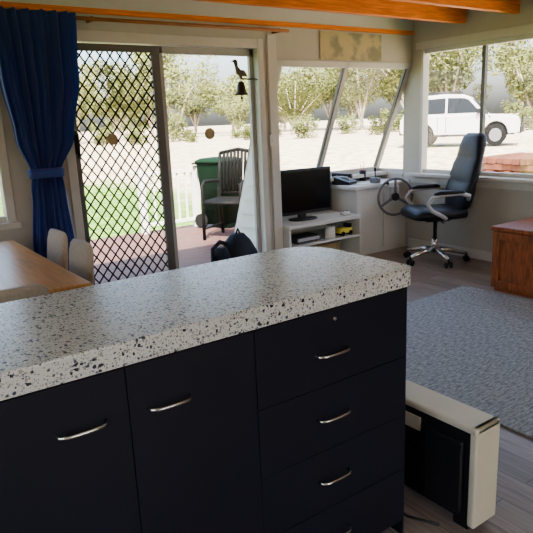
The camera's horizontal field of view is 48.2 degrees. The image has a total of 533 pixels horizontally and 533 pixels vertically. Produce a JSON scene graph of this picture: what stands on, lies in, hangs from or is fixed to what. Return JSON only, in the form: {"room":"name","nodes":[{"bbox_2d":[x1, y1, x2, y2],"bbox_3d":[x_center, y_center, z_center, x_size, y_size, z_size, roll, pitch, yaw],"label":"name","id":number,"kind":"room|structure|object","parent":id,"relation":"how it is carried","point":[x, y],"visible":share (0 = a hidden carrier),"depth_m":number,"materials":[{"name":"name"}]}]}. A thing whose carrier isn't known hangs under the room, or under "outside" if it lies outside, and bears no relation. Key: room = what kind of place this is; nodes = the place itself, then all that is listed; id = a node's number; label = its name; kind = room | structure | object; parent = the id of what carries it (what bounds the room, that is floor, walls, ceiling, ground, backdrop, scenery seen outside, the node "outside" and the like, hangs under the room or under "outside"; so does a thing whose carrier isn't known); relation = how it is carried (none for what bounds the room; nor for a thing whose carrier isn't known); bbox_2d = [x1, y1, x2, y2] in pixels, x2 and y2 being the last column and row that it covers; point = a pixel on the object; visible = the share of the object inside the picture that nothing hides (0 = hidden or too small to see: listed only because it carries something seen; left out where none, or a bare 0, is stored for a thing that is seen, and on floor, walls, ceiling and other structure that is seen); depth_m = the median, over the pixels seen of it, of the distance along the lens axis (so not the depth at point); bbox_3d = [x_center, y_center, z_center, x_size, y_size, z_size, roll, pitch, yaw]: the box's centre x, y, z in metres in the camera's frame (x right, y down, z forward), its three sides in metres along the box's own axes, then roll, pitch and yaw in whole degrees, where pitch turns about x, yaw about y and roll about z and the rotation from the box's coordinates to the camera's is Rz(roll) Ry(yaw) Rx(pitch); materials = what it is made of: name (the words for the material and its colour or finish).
{"room":"kitchen","nodes":[
{"label":"kitchen","id":0,"kind":"room"},
{"bbox_2d":[0,8,411,250],"bbox_3d":[-1.257,-0.786,4.398,6.750,2.340,0.100,-12,17,-34],"label":"wall","id":1,"kind":"structure","parent":0,"point":[300,44],"depth_m":4.64,"materials":[{"name":"paint"}]},
{"bbox_2d":[0,106,21,229],"bbox_3d":[-2.089,-0.804,3.739,0.870,1.240,0.130,-12,17,-34],"label":"frame","id":2,"kind":"object","parent":1,"relation":"attached to","point":[10,221],"visible":1,"depth_m":4.01,"materials":[{"name":"white wood"}]},
{"bbox_2d":[0,6,79,270],"bbox_3d":[-1.463,-0.621,4.058,0.557,2.100,0.162,-12,17,-34],"label":"curtain","id":3,"kind":"object","parent":1,"relation":"hanging from","point":[39,70],"visible":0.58,"depth_m":3.94,"materials":[{"name":"fabric"}]},
{"bbox_2d":[74,131,80,158],"bbox_3d":[-1.342,-0.866,4.234,0.033,0.196,0.063,-12,17,-34],"label":"door handle","id":4,"kind":"object","parent":1,"relation":"in","point":[76,137],"depth_m":4.23,"materials":[{"name":"black plastic"}]},
{"bbox_2d":[66,30,282,251],"bbox_3d":[-0.676,-0.789,4.815,1.880,2.100,0.135,-12,17,-34],"label":"trim","id":5,"kind":"structure","parent":1,"relation":"attached to","point":[83,36],"depth_m":5.04,"materials":[{"name":"white wood"}]},
{"bbox_2d":[76,16,288,33],"bbox_3d":[-1.056,-1.734,4.217,3.000,0.030,0.103,-12,17,-34],"label":"rail","id":6,"kind":"object","parent":1,"relation":"attached to","point":[90,19],"depth_m":4.43,"materials":[{"name":"brown wood"}]},
{"bbox_2d":[0,0,413,30],"bbox_3d":[-1.269,-1.846,4.088,6.750,0.133,0.020,-12,17,-34],"label":"trim","id":7,"kind":"structure","parent":1,"relation":"attached to","point":[186,7],"depth_m":4.78,"materials":[{"name":"beige wood"}]},
{"bbox_2d":[0,1,413,34],"bbox_3d":[-1.262,-1.764,4.104,6.750,0.035,0.030,-12,17,-34],"label":"trim","id":8,"kind":"structure","parent":1,"relation":"attached to","point":[30,6],"depth_m":4.55,"materials":[{"name":"wood"}]},
{"bbox_2d":[230,59,257,101],"bbox_3d":[-0.180,-1.522,4.894,0.115,0.329,0.302,3,15,22],"label":"bell","id":9,"kind":"object","parent":1,"relation":"attached to","point":[241,90],"visible":1,"depth_m":4.81,"materials":[{"name":"brown metal"}]},
{"bbox_2d":[269,134,275,145],"bbox_3d":[0.055,-1.100,5.197,0.060,0.100,0.016,-12,17,-34],"label":"light switch","id":10,"kind":"object","parent":1,"relation":"attached to","point":[272,137],"visible":1,"depth_m":5.19,"materials":[{"name":"white plastic"}]},
{"bbox_2d":[277,60,411,68],"bbox_3d":[0.755,-1.896,5.609,1.750,0.050,0.071,-12,17,-34],"label":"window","id":11,"kind":"structure","parent":1,"relation":"in","point":[286,63],"depth_m":5.53,"materials":[{"name":"white wood"}]},
{"bbox_2d":[319,31,380,60],"bbox_3d":[0.796,-2.052,5.564,0.780,0.240,0.008,-12,17,-34],"label":"map poster","id":12,"kind":"object","parent":1,"relation":"attached to","point":[333,45],"visible":1,"depth_m":5.54,"materials":[{"name":"beige paper"}]},
{"bbox_2d":[234,138,402,246],"bbox_3d":[0.537,-1.070,6.167,1.864,1.900,0.803,-12,17,-34],"label":"wall","id":13,"kind":"structure","parent":0,"point":[245,222],"depth_m":5.73,"materials":[{"name":"paint"}]},
{"bbox_2d":[277,60,282,87],"bbox_3d":[-0.010,-1.285,5.458,0.070,1.100,0.518,-12,17,-34],"label":"frame","id":14,"kind":"object","parent":13,"relation":"attached to","point":[279,68],"visible":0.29,"depth_m":5.18,"materials":[{"name":"white wood"}]},
{"bbox_2d":[316,68,344,166],"bbox_3d":[0.616,-1.415,5.878,0.020,1.000,0.455,-12,17,-34],"label":"bar","id":15,"kind":"object","parent":13,"relation":"attached to","point":[342,69],"visible":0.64,"depth_m":5.83,"materials":[{"name":"metal"}]},
{"bbox_2d":[319,62,349,166],"bbox_3d":[0.640,-1.423,5.907,0.045,1.100,0.518,-12,17,-34],"label":"window frame","id":16,"kind":"object","parent":13,"relation":"attached to","point":[347,63],"visible":0.43,"depth_m":5.84,"materials":[{"name":"grey metal"}]},
{"bbox_2d":[331,171,386,180],"bbox_3d":[0.575,-0.905,6.193,1.710,0.035,0.220,-12,17,-34],"label":"sill","id":17,"kind":"structure","parent":13,"relation":"attached to","point":[368,174],"depth_m":6.44,"materials":[{"name":"white wood"}]},
{"bbox_2d":[331,167,377,175],"bbox_3d":[0.538,-0.953,6.213,1.750,0.050,0.071,-12,17,-34],"label":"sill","id":18,"kind":"structure","parent":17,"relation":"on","point":[368,169],"depth_m":6.46,"materials":[{"name":"white wood"}]},
{"bbox_2d":[373,69,406,166],"bbox_3d":[1.309,-1.562,6.356,0.020,1.000,0.455,-12,17,-34],"label":"bar","id":19,"kind":"object","parent":13,"relation":"attached to","point":[404,70],"visible":1,"depth_m":6.33,"materials":[{"name":"metal"}]},
{"bbox_2d":[195,0,465,23],"bbox_3d":[-0.918,-1.739,3.613,6.750,0.145,0.060,-12,17,-34],"label":"ceiling beam","id":20,"kind":"structure","parent":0,"point":[378,8],"depth_m":4.82,"materials":[{"name":"orange wood"}]},
{"bbox_2d":[378,168,402,173],"bbox_3d":[1.358,-1.060,6.592,0.040,0.050,0.426,-12,17,-34],"label":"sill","id":21,"kind":"structure","parent":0,"point":[389,170],"depth_m":6.54,"materials":[{"name":"white wood"}]},
{"bbox_2d":[364,246,532,532],"bbox_3d":[0.749,0.935,2.108,6.850,0.080,8.158,-12,17,-34],"label":"floor","id":22,"kind":"structure","parent":0,"point":[429,276],"depth_m":2.40,"materials":[{"name":"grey wood"}]},
{"bbox_2d":[0,284,49,302],"bbox_3d":[-1.121,0.446,2.586,0.400,0.801,0.457,-12,17,-34],"label":"dining chair","id":23,"kind":"object","parent":22,"relation":"on","point":[28,291],"visible":0.12,"depth_m":2.35,"materials":[{"name":"beige fabric"}]},
{"bbox_2d":[0,240,91,293],"bbox_3d":[-1.568,0.377,3.115,0.910,0.720,1.450,-12,17,-34],"label":"dining table","id":24,"kind":"object","parent":22,"relation":"on","point":[20,266],"visible":0.5,"depth_m":2.95,"materials":[{"name":"brown wood"}]},
{"bbox_2d":[47,229,67,269],"bbox_3d":[-1.423,0.209,3.607,0.457,0.801,0.400,-12,17,-34],"label":"dining chair","id":25,"kind":"object","parent":22,"relation":"on","point":[57,241],"visible":0.31,"depth_m":3.56,"materials":[{"name":"beige fabric"}]},
{"bbox_2d":[69,238,93,284],"bbox_3d":[-1.162,0.289,3.236,0.457,0.801,0.400,-12,17,-34],"label":"dining chair","id":26,"kind":"object","parent":22,"relation":"on","point":[81,255],"visible":0.27,"depth_m":3.19,"materials":[{"name":"beige fabric"}]},
{"bbox_2d":[0,247,410,532],"bbox_3d":[-0.756,0.650,1.372,2.685,0.950,0.538,-12,17,-34],"label":"kitchen island","id":27,"kind":"object","parent":22,"relation":"on","point":[263,392],"visible":1,"depth_m":1.52,"materials":[{"name":"wood"}]},
{"bbox_2d":[211,228,257,261],"bbox_3d":[-0.249,-0.030,4.901,0.305,0.549,0.528,9,18,39],"label":"backpack","id":28,"kind":"object","parent":22,"relation":"on","point":[238,244],"visible":0.43,"depth_m":4.85,"materials":[{"name":"fabric"}]},
{"bbox_2d":[282,210,361,254],"bbox_3d":[0.433,-0.253,5.880,0.895,0.460,0.520,-12,17,-34],"label":"tv stand","id":29,"kind":"object","parent":22,"relation":"on","point":[351,243],"visible":0.24,"depth_m":5.88,"materials":[{"name":"white laminate"}]},
{"bbox_2d":[280,166,330,221],"bbox_3d":[0.342,-0.692,5.694,0.660,0.485,0.180,-11,16,-30],"label":"television","id":30,"kind":"object","parent":29,"relation":"on","point":[303,190],"visible":0.77,"depth_m":5.68,"materials":[{"name":"black plastic"}]},
{"bbox_2d":[291,232,320,243],"bbox_3d":[0.341,-0.271,5.681,0.300,0.060,0.203,-12,17,-34],"label":"box","id":31,"kind":"object","parent":29,"relation":"on","point":[303,237],"visible":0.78,"depth_m":5.62,"materials":[{"name":"black plastic"}]},
{"bbox_2d":[310,240,340,249],"bbox_3d":[0.583,-0.182,5.930,0.310,0.145,0.250,-12,17,-34],"label":"storage basket","id":32,"kind":"object","parent":29,"relation":"on","point":[333,244],"visible":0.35,"depth_m":5.84,"materials":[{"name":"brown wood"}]},
{"bbox_2d":[325,225,334,237],"bbox_3d":[0.618,-0.337,5.796,0.100,0.110,0.100,-12,17,-34],"label":"paper roll","id":33,"kind":"object","parent":29,"relation":"on","point":[330,229],"visible":1,"depth_m":5.76,"materials":[{"name":"white paper"}]},
{"bbox_2d":[335,222,352,235],"bbox_3d":[0.764,-0.370,5.896,0.160,0.115,0.100,-12,17,-34],"label":"toy truck","id":34,"kind":"object","parent":29,"relation":"on","point":[347,227],"visible":0.98,"depth_m":5.88,"materials":[{"name":"yellow plastic"}]},
{"bbox_2d":[340,210,349,215],"bbox_3d":[0.773,-0.528,5.870,0.100,0.043,0.070,-12,17,-34],"label":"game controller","id":35,"kind":"object","parent":29,"relation":"on","point":[346,212],"visible":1,"depth_m":5.84,"materials":[{"name":"white plastic"}]},
{"bbox_2d":[331,178,408,254],"bbox_3d":[1.084,-0.539,6.372,0.790,0.725,0.440,-12,17,-34],"label":"desk","id":36,"kind":"object","parent":22,"relation":"on","point":[380,231],"visible":0.52,"depth_m":6.21,"materials":[{"name":"white laminate"}]},
{"bbox_2d":[332,173,356,184],"bbox_3d":[0.808,-0.913,6.165,0.220,0.122,0.180,8,17,36],"label":"telephone","id":37,"kind":"object","parent":36,"relation":"on","point":[346,179],"visible":0.98,"depth_m":6.12,"materials":[{"name":"black plastic"}]},
{"bbox_2d":[359,164,365,180],"bbox_3d":[1.035,-1.024,6.410,0.076,0.200,0.076,-12,17,-34],"label":"pen holder","id":38,"kind":"object","parent":36,"relation":"on","point":[361,171],"visible":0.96,"depth_m":6.39,"materials":[{"name":"black plastic"}]},
{"bbox_2d":[359,170,365,180],"bbox_3d":[1.037,-0.980,6.420,0.076,0.110,0.076,-12,17,-34],"label":"cup","id":39,"kind":"object","parent":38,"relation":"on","point":[360,171],"depth_m":6.40,"materials":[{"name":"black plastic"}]},
{"bbox_2d":[354,182,371,185],"bbox_3d":[0.986,-0.841,6.072,0.160,0.012,0.100,-12,17,-34],"label":"notepad","id":40,"kind":"object","parent":36,"relation":"on","point":[365,183],"visible":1,"depth_m":6.05,"materials":[{"name":"paper"}]},
{"bbox_2d":[370,167,380,182],"bbox_3d":[1.117,-0.942,6.135,0.073,0.167,0.100,-12,17,-34],"label":"lever","id":41,"kind":"object","parent":36,"relation":"on","point":[375,179],"visible":0.99,"depth_m":6.11,"materials":[{"name":"grey plastic"}]},
{"bbox_2d":[377,177,412,215],"bbox_3d":[1.275,-0.719,6.076,0.388,0.390,0.217,-7,14,-17],"label":"steering wheel","id":42,"kind":"object","parent":36,"relation":"attached to","point":[393,190],"visible":0.88,"depth_m":6.00,"materials":[{"name":"grey plastic"}]},
{"bbox_2d":[401,133,486,268],"bbox_3d":[1.662,-0.637,5.662,0.739,1.205,0.635,-4,14,-7],"label":"office chair","id":43,"kind":"object","parent":22,"relation":"on","point":[459,192],"visible":1,"depth_m":5.54,"materials":[{"name":"black leather"}]},
{"bbox_2d":[404,380,499,529],"bbox_3d":[0.531,0.671,2.227,0.241,0.395,0.600,-12,17,-34],"label":"heater","id":44,"kind":"object","parent":22,"relation":"on","point":[452,446],"visible":0.53,"depth_m":2.06,"materials":[{"name":"beige metal"}]},
{"bbox_2d":[406,285,532,438],"bbox_3d":[1.610,0.513,3.483,1.790,0.012,2.380,-12,17,-34],"label":"rug","id":45,"kind":"object","parent":22,"relation":"on","point":[468,345],"visible":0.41,"depth_m":3.56,"materials":[{"name":"grey carpet"}]},
{"bbox_2d":[491,217,532,297],"bbox_3d":[2.372,-0.046,4.566,0.750,0.520,1.000,-12,17,-34],"label":"wooden chest","id":46,"kind":"object","parent":22,"relation":"on","point":[512,248],"visible":1,"depth_m":4.61,"materials":[{"name":"brown wood"}]},
{"bbox_2d":[391,0,519,13],"bbox_3d":[-0.603,-1.648,3.184,6.750,0.145,0.060,-12,17,-34],"label":"ceiling beam","id":47,"kind":"structure","parent":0,"point":[500,6],"depth_m":4.76,"materials":[{"name":"orange wood"}]},
{"bbox_2d":[403,0,532,251],"bbox_3d":[3.653,-0.757,3.410,0.100,2.340,7.410,-12,17,-34],"label":"wall","id":48,"kind":"structure","parent":0,"point":[489,207],"depth_m":5.81,"materials":[{"name":"paint"}]},
{"bbox_2d":[376,64,411,170],"bbox_3d":[1.336,-1.571,6.387,0.050,1.100,0.518,-12,17,-34],"label":"frame","id":49,"kind":"object","parent":48,"relation":"attached to","point":[408,69],"visible":0.5,"depth_m":6.34,"materials":[{"name":"white metal"}]},
{"bbox_2d":[408,238,491,261],"bbox_3d":[3.683,0.353,3.606,0.015,0.090,7.310,-12,17,-34],"label":"baseboard","id":50,"kind":"structure","parent":48,"relation":"attached to","point":[472,253],"depth_m":5.95,"materials":[{"name":"white wood"}]},
{"bbox_2d":[404,172,532,183],"bbox_3d":[2.359,-0.731,5.134,0.120,0.030,2.950,-12,17,-34],"label":"sill","id":51,"kind":"structure","parent":48,"relation":"attached to","point":[434,175],"depth_m":5.50,"materials":[{"name":"white wood"}]},
{"bbox_2d":[411,176,532,190],"bbox_3d":[2.383,-0.686,5.168,0.020,0.075,2.900,-12,17,-34],"label":"apron","id":52,"kind":"object","parent":48,"relation":"attached to","point":[429,180],"visible":0.6,"depth_m":5.57,"materials":[{"name":"white wood"}]},
{"bbox_2d":[416,24,532,49],"bbox_3d":[2.353,-1.957,4.819,0.020,0.070,2.910,-12,17,-34],"label":"trim","id":53,"kind":"structure","parent":48,"relation":"attached to","point":[524,29],"depth_m":5.41,"materials":[{"name":"beige wood"}]},
{"bbox_2d":[419,33,532,178],"bbox_3d":[2.420,-1.338,4.993,0.090,1.220,2.800,-12,17,-34],"label":"frame","id":54,"kind":"object","parent":48,"relation":"attached to","point":[425,53],"visible":0.94,"depth_m":5.97,"materials":[{"name":"white wood"}]},
{"bbox_2d":[479,45,488,171],"bbox_3d":[2.418,-1.341,5.004,0.040,1.140,1.416,-12,17,-34],"label":"frame","id":55,"kind":"object","parent":48,"relation":"in","point":[485,48],"depth_m":5.50,"materials":[{"name":"metal"}]},
{"bbox_3d":[-0.444,-0.807,5.014,0.805,1.860,0.004,-12,17,-34],"label":"pane","id":56,"kind":"object","parent":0,"visible":0},
{"bbox_2d":[205,128,214,138],"bbox_3d":[-0.468,-1.097,4.919,0.092,0.092,0.012,-12,17,-34],"label":"sticker","id":57,"kind":"object","parent":56,"relation":"attached to","point":[209,132],"visible":1,"depth_m":4.91,"materials":[{"name":"brown paper"}]},
{"label":"outside","id":58,"kind":"structure","parent":0,"visible":0},
{"bbox_2d":[0,113,532,239],"bbox_3d":[2.037,-22.409,97.447,300.000,0.600,300.000,-12,17,-34],"label":"ground","id":59,"kind":"structure","parent":58,"point":[345,151],"depth_m":22.02,"materials":[{"name":"soil"}]},
{"bbox_2d":[76,59,103,139],"bbox_3d":[-16.319,-14.250,50.196,5.551,8.590,7.106,-11,16,-31],"label":"tree","id":60,"kind":"object","parent":59,"relation":"on","point":[80,114],"visible":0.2,"depth_m":49.29,"materials":[{"name":"green plant"}]},
{"bbox_2d":[88,119,120,145],"bbox_3d":[-11.859,-9.725,43.746,2.089,2.188,2.230,-2,14,1],"label":"shrub","id":61,"kind":"object","parent":59,"relation":"on","point":[103,141],"visible":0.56,"depth_m":43.45,"materials":[{"name":"green plant"}]},
{"bbox_2d":[89,92,143,133],"bbox_3d":[-15.813,-15.752,62.604,5.858,5.314,3.630,-3,14,-1],"label":"tree","id":62,"kind":"object","parent":59,"relation":"on","point":[98,98],"visible":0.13,"depth_m":62.76,"materials":[{"name":"green plant"}]},
{"bbox_2d":[78,53,172,140],"bbox_3d":[-13.304,-14.874,52.758,10.188,8.317,5.840,-10,16,-29],"label":"tree","id":63,"kind":"object","parent":59,"relation":"on","point":[117,84],"visible":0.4,"depth_m":52.25,"materials":[{"name":"green plant"}]},
{"bbox_2d":[116,120,149,144],"bbox_3d":[-8.787,-8.932,40.080,2.050,1.976,1.963,-15,19,-42],"label":"shrub","id":64,"kind":"object","parent":59,"relation":"on","point":[141,138],"visible":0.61,"depth_m":40.02,"materials":[{"name":"green plant"}]},
{"bbox_2d":[132,114,152,134],"bbox_3d":[-15.139,-17.689,72.681,2.776,4.052,4.564,8,17,37],"label":"tree","id":65,"kind":"object","parent":59,"relation":"on","point":[144,118],"visible":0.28,"depth_m":72.04,"materials":[{"name":"green plant"}]},
{"bbox_2d":[109,53,187,137],"bbox_3d":[-13.178,-18.700,63.997,8.452,10.651,8.411,4,15,25],"label":"tree","id":66,"kind":"object","parent":59,"relation":"on","point":[147,99],"visible":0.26,"depth_m":63.07,"materials":[{"name":"green plant"}]},
{"bbox_2d":[90,224,234,284],"bbox_3d":[-0.995,0.038,6.820,8.000,0.408,3.122,-12,17,-34],"label":"deck","id":67,"kind":"object","parent":59,"relation":"on","point":[193,250],"visible":0.17,"depth_m":6.95,"materials":[{"name":"wood"}]},
{"bbox_2d":[136,165,200,234],"bbox_3d":[-1.319,-0.920,8.139,0.880,0.852,0.080,-12,17,-34],"label":"deck railing","id":68,"kind":"object","parent":67,"relation":"on","point":[193,169],"visible":0.51,"depth_m":8.21,"materials":[{"name":"white wood"}]},
{"bbox_2d":[191,156,239,228],"bbox_3d":[-0.652,-1.031,8.267,0.605,0.950,0.530,6,16,31],"label":"wheelie bin","id":69,"kind":"object","parent":67,"relation":"on","point":[207,168],"visible":0.66,"depth_m":8.10,"materials":[{"name":"plastic"}]},
{"bbox_2d":[200,147,248,239],"bbox_3d":[-0.444,-0.913,7.441,0.560,1.102,0.611,3,15,22],"label":"patio chair","id":70,"kind":"object","parent":67,"relation":"on","point":[220,200],"visible":0.63,"depth_m":7.58,"materials":[{"name":"black metal"}]},
{"bbox_2d":[153,109,191,141],"bbox_3d":[-6.922,-10.377,44.302,2.678,2.844,2.930,3,15,23],"label":"shrub","id":71,"kind":"object","parent":59,"relation":"on","point":[176,129],"visible":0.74,"depth_m":44.37,"materials":[{"name":"green plant"}]},
{"bbox_2d":[128,53,221,136],"bbox_3d":[-8.075,-15.845,52.278,8.135,10.065,5.747,-7,15,-18],"label":"tree","id":72,"kind":"object","parent":59,"relation":"on","point":[170,102],"visible":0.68,"depth_m":52.21,"materials":[{"name":"green plant"}]},
{"bbox_2d":[183,128,197,142],"bbox_3d":[-5.018,-8.776,40.235,1.181,1.147,1.108,5,16,28],"label":"shrub","id":73,"kind":"object","parent":59,"relation":"on","point":[189,138],"visible":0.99,"depth_m":40.11,"materials":[{"name":"green plant"}]},
{"bbox_2d":[166,68,224,133],"bbox_3d":[-9.128,-20.615,74.362,8.591,8.971,8.578,-4,14,-6],"label":"tree","id":74,"kind":"object","parent":59,"relation":"on","point":[200,109],"visible":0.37,"depth_m":74.85,"materials":[{"name":"green plant"}]},
{"bbox_2d":[187,68,249,132],"bbox_3d":[-3.596,-18.182,65.771,9.695,7.659,7.436,7,17,35],"label":"tree","id":75,"kind":"object","parent":59,"relation":"on","point":[232,86],"visible":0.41,"depth_m":65.07,"materials":[{"name":"green plant"}]},
{"bbox_2d":[212,85,249,129],"bbox_3d":[-2.764,-14.366,55.587,4.518,4.772,4.475,5,16,28],"label":"tree","id":76,"kind":"object","parent":59,"relation":"on","point":[239,115],"visible":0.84,"depth_m":55.34,"materials":[{"name":"green plant"}]},
{"bbox_2d":[230,129,240,138],"bbox_3d":[-2.334,-10.295,46.440,1.105,0.927,1.029,-3,14,-1],"label":"shrub","id":77,"kind":"object","parent":59,"relation":"on","point":[235,133],"visible":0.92,"depth_m":46.23,"materials":[{"name":"green plant"}]},
{"bbox_2d":[233,118,250,139],"bbox_3d":[-1.232,-9.523,41.697,1.651,1.808,1.796,-12,17,-35],"label":"shrub","id":78,"kind":"object","parent":59,"relation":"on","point":[246,133],"visible":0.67,"depth_m":41.65,"materials":[{"name":"green plant"}]},
{"bbox_2d":[279,120,284,136],"bbox_3d":[0.678,-10.709,46.560,1.405,1.576,1.515,3,15,22],"label":"shrub","id":79,"kind":"object","parent":59,"relation":"on","point":[280,125],"visible":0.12,"depth_m":46.68,"materials":[{"name":"green plant"}]},
{"bbox_2d":[278,68,300,96],"bbox_3d":[0.259,-20.139,70.526,6.505,9.090,7.793,-8,15,-21],"label":"tree","id":80,"kind":"object","parent":59,"relation":"on","point":[284,68],"visible":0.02,"depth_m":69.81,"materials":[{"name":"green plant"}]},
{"bbox_2d":[278,69,325,131],"bbox_3d":[2.060,-17.622,63.257,7.567,7.299,7.851,-6,14,-13],"label":"tree","id":81,"kind":"object","parent":59,"relation":"on","point":[315,78],"visible":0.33,"depth_m":61.43,"materials":[{"name":"green plant"}]},
{"bbox_2d":[280,67,324,127],"bbox_3d":[4.807,-20.725,70.250,6.366,10.051,9.618,11,19,43],"label":"tree","id":82,"kind":"object","parent":59,"relation":"on","point":[282,73],"visible":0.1,"depth_m":69.00,"materials":[{"name":"green plant"}]},
{"bbox_2d":[278,70,327,132],"bbox_3d":[2.154,-13.926,51.427,6.860,5.529,4.391,-9,15,-25],"label":"tree","id":83,"kind":"object","parent":59,"relation":"on","point":[290,110],"visible":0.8,"depth_m":51.26,"materials":[{"name":"green plant"}]},
{"bbox_2d":[287,112,320,138],"bbox_3d":[2.582,-9.395,40.222,2.276,2.005,2.613,6,16,30],"label":"shrub","id":84,"kind":"object","parent":59,"relation":"on","point":[302,131],"visible":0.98,"depth_m":39.89,"materials":[{"name":"green plant"}]},
{"bbox_2d":[289,67,366,117],"bbox_3d":[6.910,-19.244,63.461,9.087,10.277,9.931,0,14,11],"label":"tree","id":85,"kind":"object","parent":59,"relation":"on","point":[328,89],"visible":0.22,"depth_m":62.67,"materials":[{"name":"green plant"}]},
{"bbox_2d":[335,113,359,133],"bbox_3d":[6.216,-10.871,45.661,2.003,1.850,2.612,8,17,38],"label":"shrub","id":86,"kind":"object","parent":59,"relation":"on","point":[340,124],"visible":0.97,"depth_m":45.34,"materials":[{"name":"green plant"}]},
{"bbox_2d":[317,71,381,123],"bbox_3d":[9.894,-20.703,71.229,8.078,8.954,8.124,-11,16,-30],"label":"tree","id":87,"kind":"object","parent":59,"relation":"on","point":[345,104],"visible":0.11,"depth_m":70.62,"materials":[{"name":"green plant"}]},
{"bbox_2d":[318,68,394,129],"bbox_3d":[8.565,-17.853,55.642,8.733,11.117,6.399,5,16,28],"label":"tree","id":88,"kind":"object","parent":59,"relation":"on","point":[357,90],"visible":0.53,"depth_m":55.63,"materials":[{"name":"green plant"}]},
{"bbox_2d":[365,109,396,134],"bbox_3d":[7.600,-9.505,39.641,2.036,1.954,1.927,0,14,9],"label":"shrub","id":89,"kind":"object","parent":59,"relation":"on","point":[375,128],"visible":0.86,"depth_m":39.31,"materials":[{"name":"green plant"}]},
{"bbox_2d":[376,69,403,126],"bbox_3d":[12.931,-19.186,60.133,6.649,11.138,8.580,-4,14,-8],"label":"tree","id":90,"kind":"object","parent":59,"relation":"on","point":[391,95],"visible":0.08,"depth_m":59.52,"materials":[{"name":"green plant"}]},
{"bbox_2d":[380,107,402,131],"bbox_3d":[10.089,-10.963,44.749,3.196,2.165,2.066,-7,14,-18],"label":"shrub","id":91,"kind":"object","parent":59,"relation":"on","point":[397,119],"visible":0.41,"depth_m":44.41,"materials":[{"name":"green plant"}]},
{"bbox_2d":[362,50,458,108],"bbox_3d":[12.201,-17.996,52.521,10.619,12.734,7.488,-4,14,-6],"label":"tree","id":92,"kind":"object","parent":59,"relation":"on","point":[392,78],"visible":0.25,"depth_m":52.31,"materials":[{"name":"green plant"}]},
{"bbox_2d":[429,47,481,95],"bbox_3d":[18.154,-20.117,61.060,6.954,12.256,9.888,4,15,26],"label":"tree","id":93,"kind":"object","parent":59,"relation":"on","point":[438,88],"visible":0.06,"depth_m":61.05,"materials":[{"name":"green plant"}]},
{"bbox_2d":[399,90,525,145],"bbox_3d":[7.540,-5.703,22.954,4.515,2.049,1.972,3,15,23],"label":"car","id":94,"kind":"object","parent":59,"relation":"on","point":[449,115],"visible":0.62,"depth_m":22.21,"materials":[{"name":"white metal"}]},
{"bbox_2d":[429,44,504,95],"bbox_3d":[16.108,-18.046,52.893,8.531,12.476,9.534,-15,18,-41],"label":"tree","id":95,"kind":"object","parent":59,"relation":"on","point":[457,76],"visible":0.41,"depth_m":52.21,"materials":[{"name":"green plant"}]},
{"bbox_2d":[460,84,492,101],"bbox_3d":[24.382,-18.879,69.260,3.811,4.747,3.962,6,16,31],"label":"tree","id":96,"kind":"object","parent":59,"relation":"on","point":[478,87],"visible":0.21,"depth_m":67.73,"materials":[{"name":"green plant"}]},
{"bbox_2d":[483,152,532,173],"bbox_3d":[6.239,-2.299,14.212,2.186,0.680,2.058,-12,17,-34],"label":"stack","id":97,"kind":"object","parent":59,"relation":"on","point":[520,162],"visible":0.48,"depth_m":13.67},
{"bbox_2d":[488,40,532,107],"bbox_3d":[21.302,-14.711,46.038,7.117,8.212,7.358,-13,17,-37],"label":"tree","id":98,"kind":"object","parent":59,"relation":"on","point":[526,85],"visible":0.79,"depth_m":46.48,"materials":[{"name":"green plant"}]},
{"bbox_2d":[496,40,532,112],"bbox_3d":[25.783,-19.632,60.018,6.164,10.919,8.600,0,14,11],"label":"tree","id":99,"kind":"object","parent":59,"relation":"on","point":[508,79],"visible":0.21,"depth_m":58.96,"materials":[{"name":"green plant"}]},
{"bbox_2d":[500,98,532,129],"bbox_3d":[16.334,-9.489,37.490,2.539,2.402,2.332,-6,14,-12],"label":"shrub","id":100,"kind":"object","parent":59,"relation":"on","point":[528,112],"visible":0.74,"depth_m":37.60,"materials":[{"name":"green plant"}]},
{"bbox_3d":[-0.689,0.230,5.032,1.614,0.020,0.100,-12,17,-34],"label":"track","id":101,"kind":"object","parent":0,"visible":0},
{"bbox_2d":[74,43,175,284],"bbox_3d":[-1.076,-0.650,4.529,0.727,1.960,0.030,-12,17,-34],"label":"frame","id":102,"kind":"object","parent":101,"relation":"on","point":[155,63],"visible":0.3,"depth_m":4.56,"materials":[{"name":"metal"}]},
{"bbox_2d":[76,51,167,283],"bbox_3d":[-1.085,-0.662,4.517,0.629,1.837,0.006,-12,17,-34],"label":"grille","id":103,"kind":"object","parent":102,"relation":"attached to","point":[136,53],"visible":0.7,"depth_m":4.49,"materials":[{"name":"black metal"}]},
{"bbox_2d":[106,133,117,144],"bbox_3d":[-1.141,-0.942,4.404,0.084,0.084,0.010,-12,17,-34],"label":"sticker","id":104,"kind":"object","parent":103,"relation":"attached to","point":[112,139],"visible":1,"depth_m":4.40,"materials":[{"name":"brown paper"}]},
{"bbox_2d":[158,46,260,268],"bbox_3d":[-0.449,-0.798,5.012,0.892,1.965,0.035,-12,17,-34],"label":"frame","id":105,"kind":"object","parent":101,"relation":"on","point":[247,53],"visible":0.45,"depth_m":4.91,"materials":[{"name":"metal"}]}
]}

